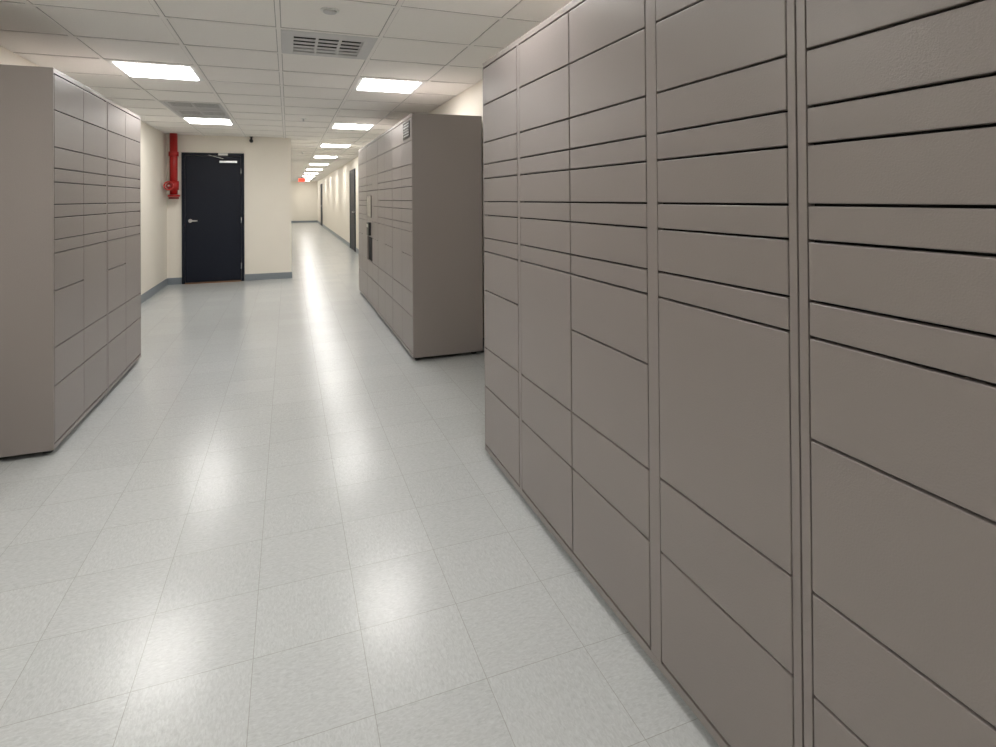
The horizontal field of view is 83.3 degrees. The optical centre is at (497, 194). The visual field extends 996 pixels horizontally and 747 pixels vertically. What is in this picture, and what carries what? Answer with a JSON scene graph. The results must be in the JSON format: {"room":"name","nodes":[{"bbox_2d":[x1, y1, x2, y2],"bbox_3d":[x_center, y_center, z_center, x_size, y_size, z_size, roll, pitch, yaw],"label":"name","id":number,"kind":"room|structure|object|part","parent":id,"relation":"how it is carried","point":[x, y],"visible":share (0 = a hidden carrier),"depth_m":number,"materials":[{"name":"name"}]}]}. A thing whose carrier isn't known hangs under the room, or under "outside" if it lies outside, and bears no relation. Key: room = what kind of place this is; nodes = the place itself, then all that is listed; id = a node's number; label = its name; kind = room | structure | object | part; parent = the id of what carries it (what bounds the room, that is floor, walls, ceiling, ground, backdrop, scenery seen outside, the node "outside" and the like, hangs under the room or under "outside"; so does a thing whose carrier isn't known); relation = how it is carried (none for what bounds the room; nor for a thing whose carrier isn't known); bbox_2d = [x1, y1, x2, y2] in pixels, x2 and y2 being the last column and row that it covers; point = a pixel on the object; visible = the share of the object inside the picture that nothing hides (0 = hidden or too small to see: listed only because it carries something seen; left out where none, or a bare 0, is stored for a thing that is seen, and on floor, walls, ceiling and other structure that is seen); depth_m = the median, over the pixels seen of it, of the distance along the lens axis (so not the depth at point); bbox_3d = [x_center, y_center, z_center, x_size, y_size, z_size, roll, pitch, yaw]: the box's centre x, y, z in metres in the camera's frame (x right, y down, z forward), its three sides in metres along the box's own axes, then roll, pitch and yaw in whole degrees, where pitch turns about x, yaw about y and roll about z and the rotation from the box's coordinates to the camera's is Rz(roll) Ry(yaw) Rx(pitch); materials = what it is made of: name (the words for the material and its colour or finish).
{"room":"package locker room","nodes":[
{"label":"package locker room","id":0,"kind":"room"},
{"bbox_2d":[0,45,166,294],"bbox_3d":[-2.811,0.030,2.256,0.100,2.670,14.200,0,0,-21],"label":"wall","id":1,"kind":"structure","parent":0,"point":[153,141],"depth_m":7.90,"materials":[{"name":"beige paint"}]},
{"bbox_2d":[141,278,167,302],"bbox_3d":[-2.730,1.312,2.215,0.012,0.105,14.088,0,0,-21],"label":"baseboard","id":2,"kind":"structure","parent":1,"relation":"attached to","point":[158,287],"depth_m":7.88,"materials":[{"name":"grey plastic"}]},
{"bbox_2d":[167,134,291,282],"bbox_3d":[-4.378,0.090,9.198,1.840,2.670,0.100,0,0,-21],"label":"wall","id":3,"kind":"structure","parent":0,"point":[267,160],"depth_m":9.29,"materials":[{"name":"beige paint"}]},
{"bbox_2d":[163,133,179,198],"bbox_3d":[-5.030,-0.434,8.658,0.176,1.020,0.460,0,0,-21],"label":"standpipe","id":4,"kind":"object","parent":3,"relation":"attached to","point":[172,185],"visible":1,"depth_m":8.67,"materials":[{"name":"red metal"}]},
{"bbox_2d":[185,156,240,282],"bbox_3d":[-4.596,0.396,9.048,0.807,2.022,0.018,0,0,-21],"label":"leaf","id":5,"kind":"object","parent":3,"relation":"attached to","point":[212,187],"visible":1,"depth_m":9.03,"materials":[{"name":"black paint"}]},
{"bbox_2d":[209,155,236,162],"bbox_3d":[-4.457,-0.571,9.072,0.420,0.130,0.048,0,0,-21],"label":"door closer","id":6,"kind":"object","parent":5,"relation":"attached to","point":[209,155],"depth_m":9.07,"materials":[{"name":"silver metal"}]},
{"bbox_2d":[181,152,244,283],"bbox_3d":[-4.594,0.380,9.045,0.905,2.090,0.030,0,0,-21],"label":"frame","id":7,"kind":"object","parent":3,"relation":"attached to","point":[183,154],"visible":1,"depth_m":8.98,"materials":[{"name":"black paint"}]},
{"bbox_2d":[168,272,291,284],"bbox_3d":[-4.344,1.372,9.139,1.852,0.105,0.012,0,0,-21],"label":"baseboard","id":8,"kind":"structure","parent":3,"relation":"attached to","point":[282,275],"depth_m":9.29,"materials":[{"name":"grey plastic"}]},
{"bbox_2d":[0,0,572,180],"bbox_3d":[-5.362,-0.905,14.018,3.390,0.001,38.000,0,0,-21],"label":"ceiling","id":9,"kind":"structure","parent":0,"point":[352,18],"depth_m":3.95,"materials":[{"name":"tile"}]},
{"bbox_2d":[105,60,204,80],"bbox_3d":[-2.721,-1.014,4.495,0.584,0.072,0.584,0,0,-21],"label":"recessed light","id":10,"kind":"object","parent":9,"relation":"in","point":[129,69],"visible":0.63,"depth_m":4.44,"materials":[{"name":"white plastic"}]},
{"bbox_2d":[159,101,225,111],"bbox_3d":[-3.363,-1.032,6.209,0.584,0.133,0.584,0,0,-21],"label":"return grille","id":11,"kind":"object","parent":9,"relation":"in","point":[189,106],"depth_m":6.26,"materials":[{"name":"grey metal"}]},
{"bbox_2d":[171,110,230,118],"bbox_3d":[-3.578,-1.026,6.780,0.584,0.133,0.584,0,0,-21],"label":"return grille","id":12,"kind":"object","parent":9,"relation":"in","point":[181,113],"depth_m":6.82,"materials":[{"name":"grey metal"}]},
{"bbox_2d":[180,117,234,124],"bbox_3d":[-3.792,-0.986,7.351,0.584,0.072,0.584,0,0,-21],"label":"recessed light","id":13,"kind":"object","parent":9,"relation":"in","point":[186,119],"visible":0.61,"depth_m":7.32,"materials":[{"name":"white plastic"}]},
{"bbox_2d":[0,0,540,180],"bbox_3d":[-5.307,-0.905,13.871,3.390,0.010,38.316,0,0,-21],"label":"grid","id":14,"kind":"object","parent":9,"relation":"attached to","point":[277,9],"visible":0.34,"depth_m":4.12,"materials":[{"name":"white metal"}]},
{"bbox_2d":[298,176,304,182],"bbox_3d":[-8.609,-0.656,24.544,0.320,0.295,0.045,0,0,-21],"label":"exit sign","id":15,"kind":"object","parent":9,"relation":"hanging from","point":[301,180],"visible":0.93,"depth_m":24.54,"materials":[{"name":"red plastic"}]},
{"bbox_2d":[313,156,338,157],"bbox_3d":[-4.220,-0.939,13.705,0.584,0.072,0.584,0,0,-21],"label":"recessed light","id":16,"kind":"object","parent":9,"relation":"in","point":[313,156],"visible":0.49,"depth_m":13.57,"materials":[{"name":"white plastic"}]},
{"bbox_2d":[281,29,377,59],"bbox_3d":[-1.150,-1.064,3.782,0.584,0.133,0.584,0,0,-21],"label":"air diffuser","id":17,"kind":"object","parent":9,"relation":"in","point":[292,42],"depth_m":3.82,"materials":[{"name":"white metal"}]},
{"bbox_2d":[320,7,338,14],"bbox_3d":[-0.925,-1.005,3.081,0.100,0.015,0.100,0,0,-21],"label":"smoke detector","id":18,"kind":"object","parent":9,"relation":"attached to","point":[327,10],"depth_m":3.06,"materials":[{"name":"white plastic"}]},
{"bbox_2d":[319,144,351,147],"bbox_3d":[-3.149,-0.966,10.849,0.584,0.072,0.584,0,0,-21],"label":"recessed light","id":19,"kind":"object","parent":9,"relation":"in","point":[321,145],"visible":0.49,"depth_m":10.74,"materials":[{"name":"white plastic"}]},
{"bbox_2d":[330,123,374,129],"bbox_3d":[-2.078,-0.994,7.994,0.584,0.072,0.584,0,0,-21],"label":"recessed light","id":20,"kind":"object","parent":9,"relation":"in","point":[334,125],"visible":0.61,"depth_m":7.94,"materials":[{"name":"white plastic"}]},
{"bbox_2d":[352,77,425,93],"bbox_3d":[-1.007,-1.021,5.138,0.584,0.072,0.584,0,0,-21],"label":"recessed light","id":21,"kind":"object","parent":9,"relation":"in","point":[363,84],"visible":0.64,"depth_m":5.09,"materials":[{"name":"white plastic"}]},
{"bbox_2d":[291,181,317,220],"bbox_3d":[-11.181,0.298,32.171,1.750,2.670,0.100,0,0,-21],"label":"wall","id":22,"kind":"structure","parent":0,"point":[304,196],"depth_m":32.14,"materials":[{"name":"beige paint"}]},
{"bbox_2d":[291,220,316,222],"bbox_3d":[-11.153,1.580,32.109,1.526,0.105,0.012,0,0,-21],"label":"baseboard","id":23,"kind":"structure","parent":22,"relation":"attached to","point":[315,220],"depth_m":32.08,"materials":[{"name":"grey plastic"}]},
{"bbox_2d":[0,222,719,746],"bbox_3d":[-5.345,1.515,14.002,3.590,0.100,38.200,0,0,-21],"label":"floor","id":24,"kind":"structure","parent":0,"point":[283,524],"depth_m":2.03,"materials":[{"name":"tile"}]},
{"bbox_2d":[0,64,140,457],"bbox_3d":[-2.931,0.361,3.692,0.601,2.030,1.857,0,0,-21],"label":"lockers","id":25,"kind":"object","parent":24,"relation":"on","point":[70,154],"visible":1,"depth_m":3.02,"materials":[{"name":"grey metal"}]},
{"bbox_2d":[185,280,240,283],"bbox_3d":[-4.583,1.418,9.028,0.815,0.014,0.050,0,0,-21],"label":"threshold","id":26,"kind":"object","parent":24,"relation":"on","point":[231,280],"visible":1,"depth_m":9.01,"materials":[{"name":"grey metal"}]},
{"bbox_2d":[358,113,482,359],"bbox_3d":[-1.085,0.367,6.410,0.634,2.030,3.732,0,0,-21],"label":"lockers","id":27,"kind":"object","parent":24,"relation":"on","point":[420,180],"visible":1,"depth_m":4.72,"materials":[{"name":"grey metal"}]},
{"bbox_3d":[-1.602,0.247,6.958,0.052,0.566,0.445,0,0,-21],"label":"kiosk panel","id":28,"kind":"part","parent":27,"relation":"part of","materials":[{"name":"grey metal"}]},
{"bbox_3d":[-0.784,-0.541,4.779,0.008,0.140,0.270,0,0,-21],"label":"vent plate","id":29,"kind":"part","parent":27,"relation":"part of","materials":[{"name":"silver metal"}]},
{"bbox_2d":[483,0,995,746],"bbox_3d":[0.798,0.319,1.434,0.601,2.030,3.370,0,0,-21],"label":"lockers","id":30,"kind":"object","parent":24,"relation":"on","point":[740,255],"visible":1,"depth_m":1.19,"materials":[{"name":"grey metal"}]},
{"bbox_3d":[0.799,0.304,1.434,0.600,2.000,3.370,0,0,-21],"label":"frame","id":31,"kind":"part","parent":30,"relation":"part of","materials":[{"name":"grey metal"}]},
{"bbox_2d":[317,79,483,337],"bbox_3d":[-3.721,0.123,14.624,0.100,2.670,38.000,0,0,-21],"label":"wall","id":32,"kind":"structure","parent":0,"point":[336,185],"depth_m":15.87,"materials":[{"name":"beige paint"}]},
{"bbox_2d":[350,171,354,250],"bbox_3d":[-3.811,0.429,14.694,0.018,2.040,1.100,0,0,-21],"label":"leaf","id":33,"kind":"object","parent":32,"relation":"attached to","point":[352,244],"visible":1,"depth_m":14.70,"materials":[{"name":"black paint"}]},
{"bbox_2d":[349,168,355,251],"bbox_3d":[-3.815,0.409,14.693,0.030,2.100,1.200,0,0,-21],"label":"frame","id":34,"kind":"object","parent":32,"relation":"attached to","point":[354,169],"visible":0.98,"depth_m":14.13,"materials":[{"name":"black paint"}]},
{"bbox_2d":[317,220,483,350],"bbox_3d":[-3.763,1.406,14.590,0.012,0.105,37.988,0,0,-21],"label":"baseboard","id":35,"kind":"structure","parent":32,"relation":"attached to","point":[324,226],"depth_m":18.16,"materials":[{"name":"grey plastic"}]},
{"bbox_3d":[-8.923,0.540,28.316,0.030,2.100,1.100,0,0,-21],"label":"frame","id":36,"kind":"object","parent":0,"visible":0},
{"bbox_2d":[321,185,321,224],"bbox_3d":[-8.919,0.560,28.317,0.018,2.040,1.000,0,0,-21],"label":"leaf","id":37,"kind":"object","parent":36,"relation":"attached to","point":[321,185],"visible":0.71,"depth_m":28.25,"materials":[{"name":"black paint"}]}
]}

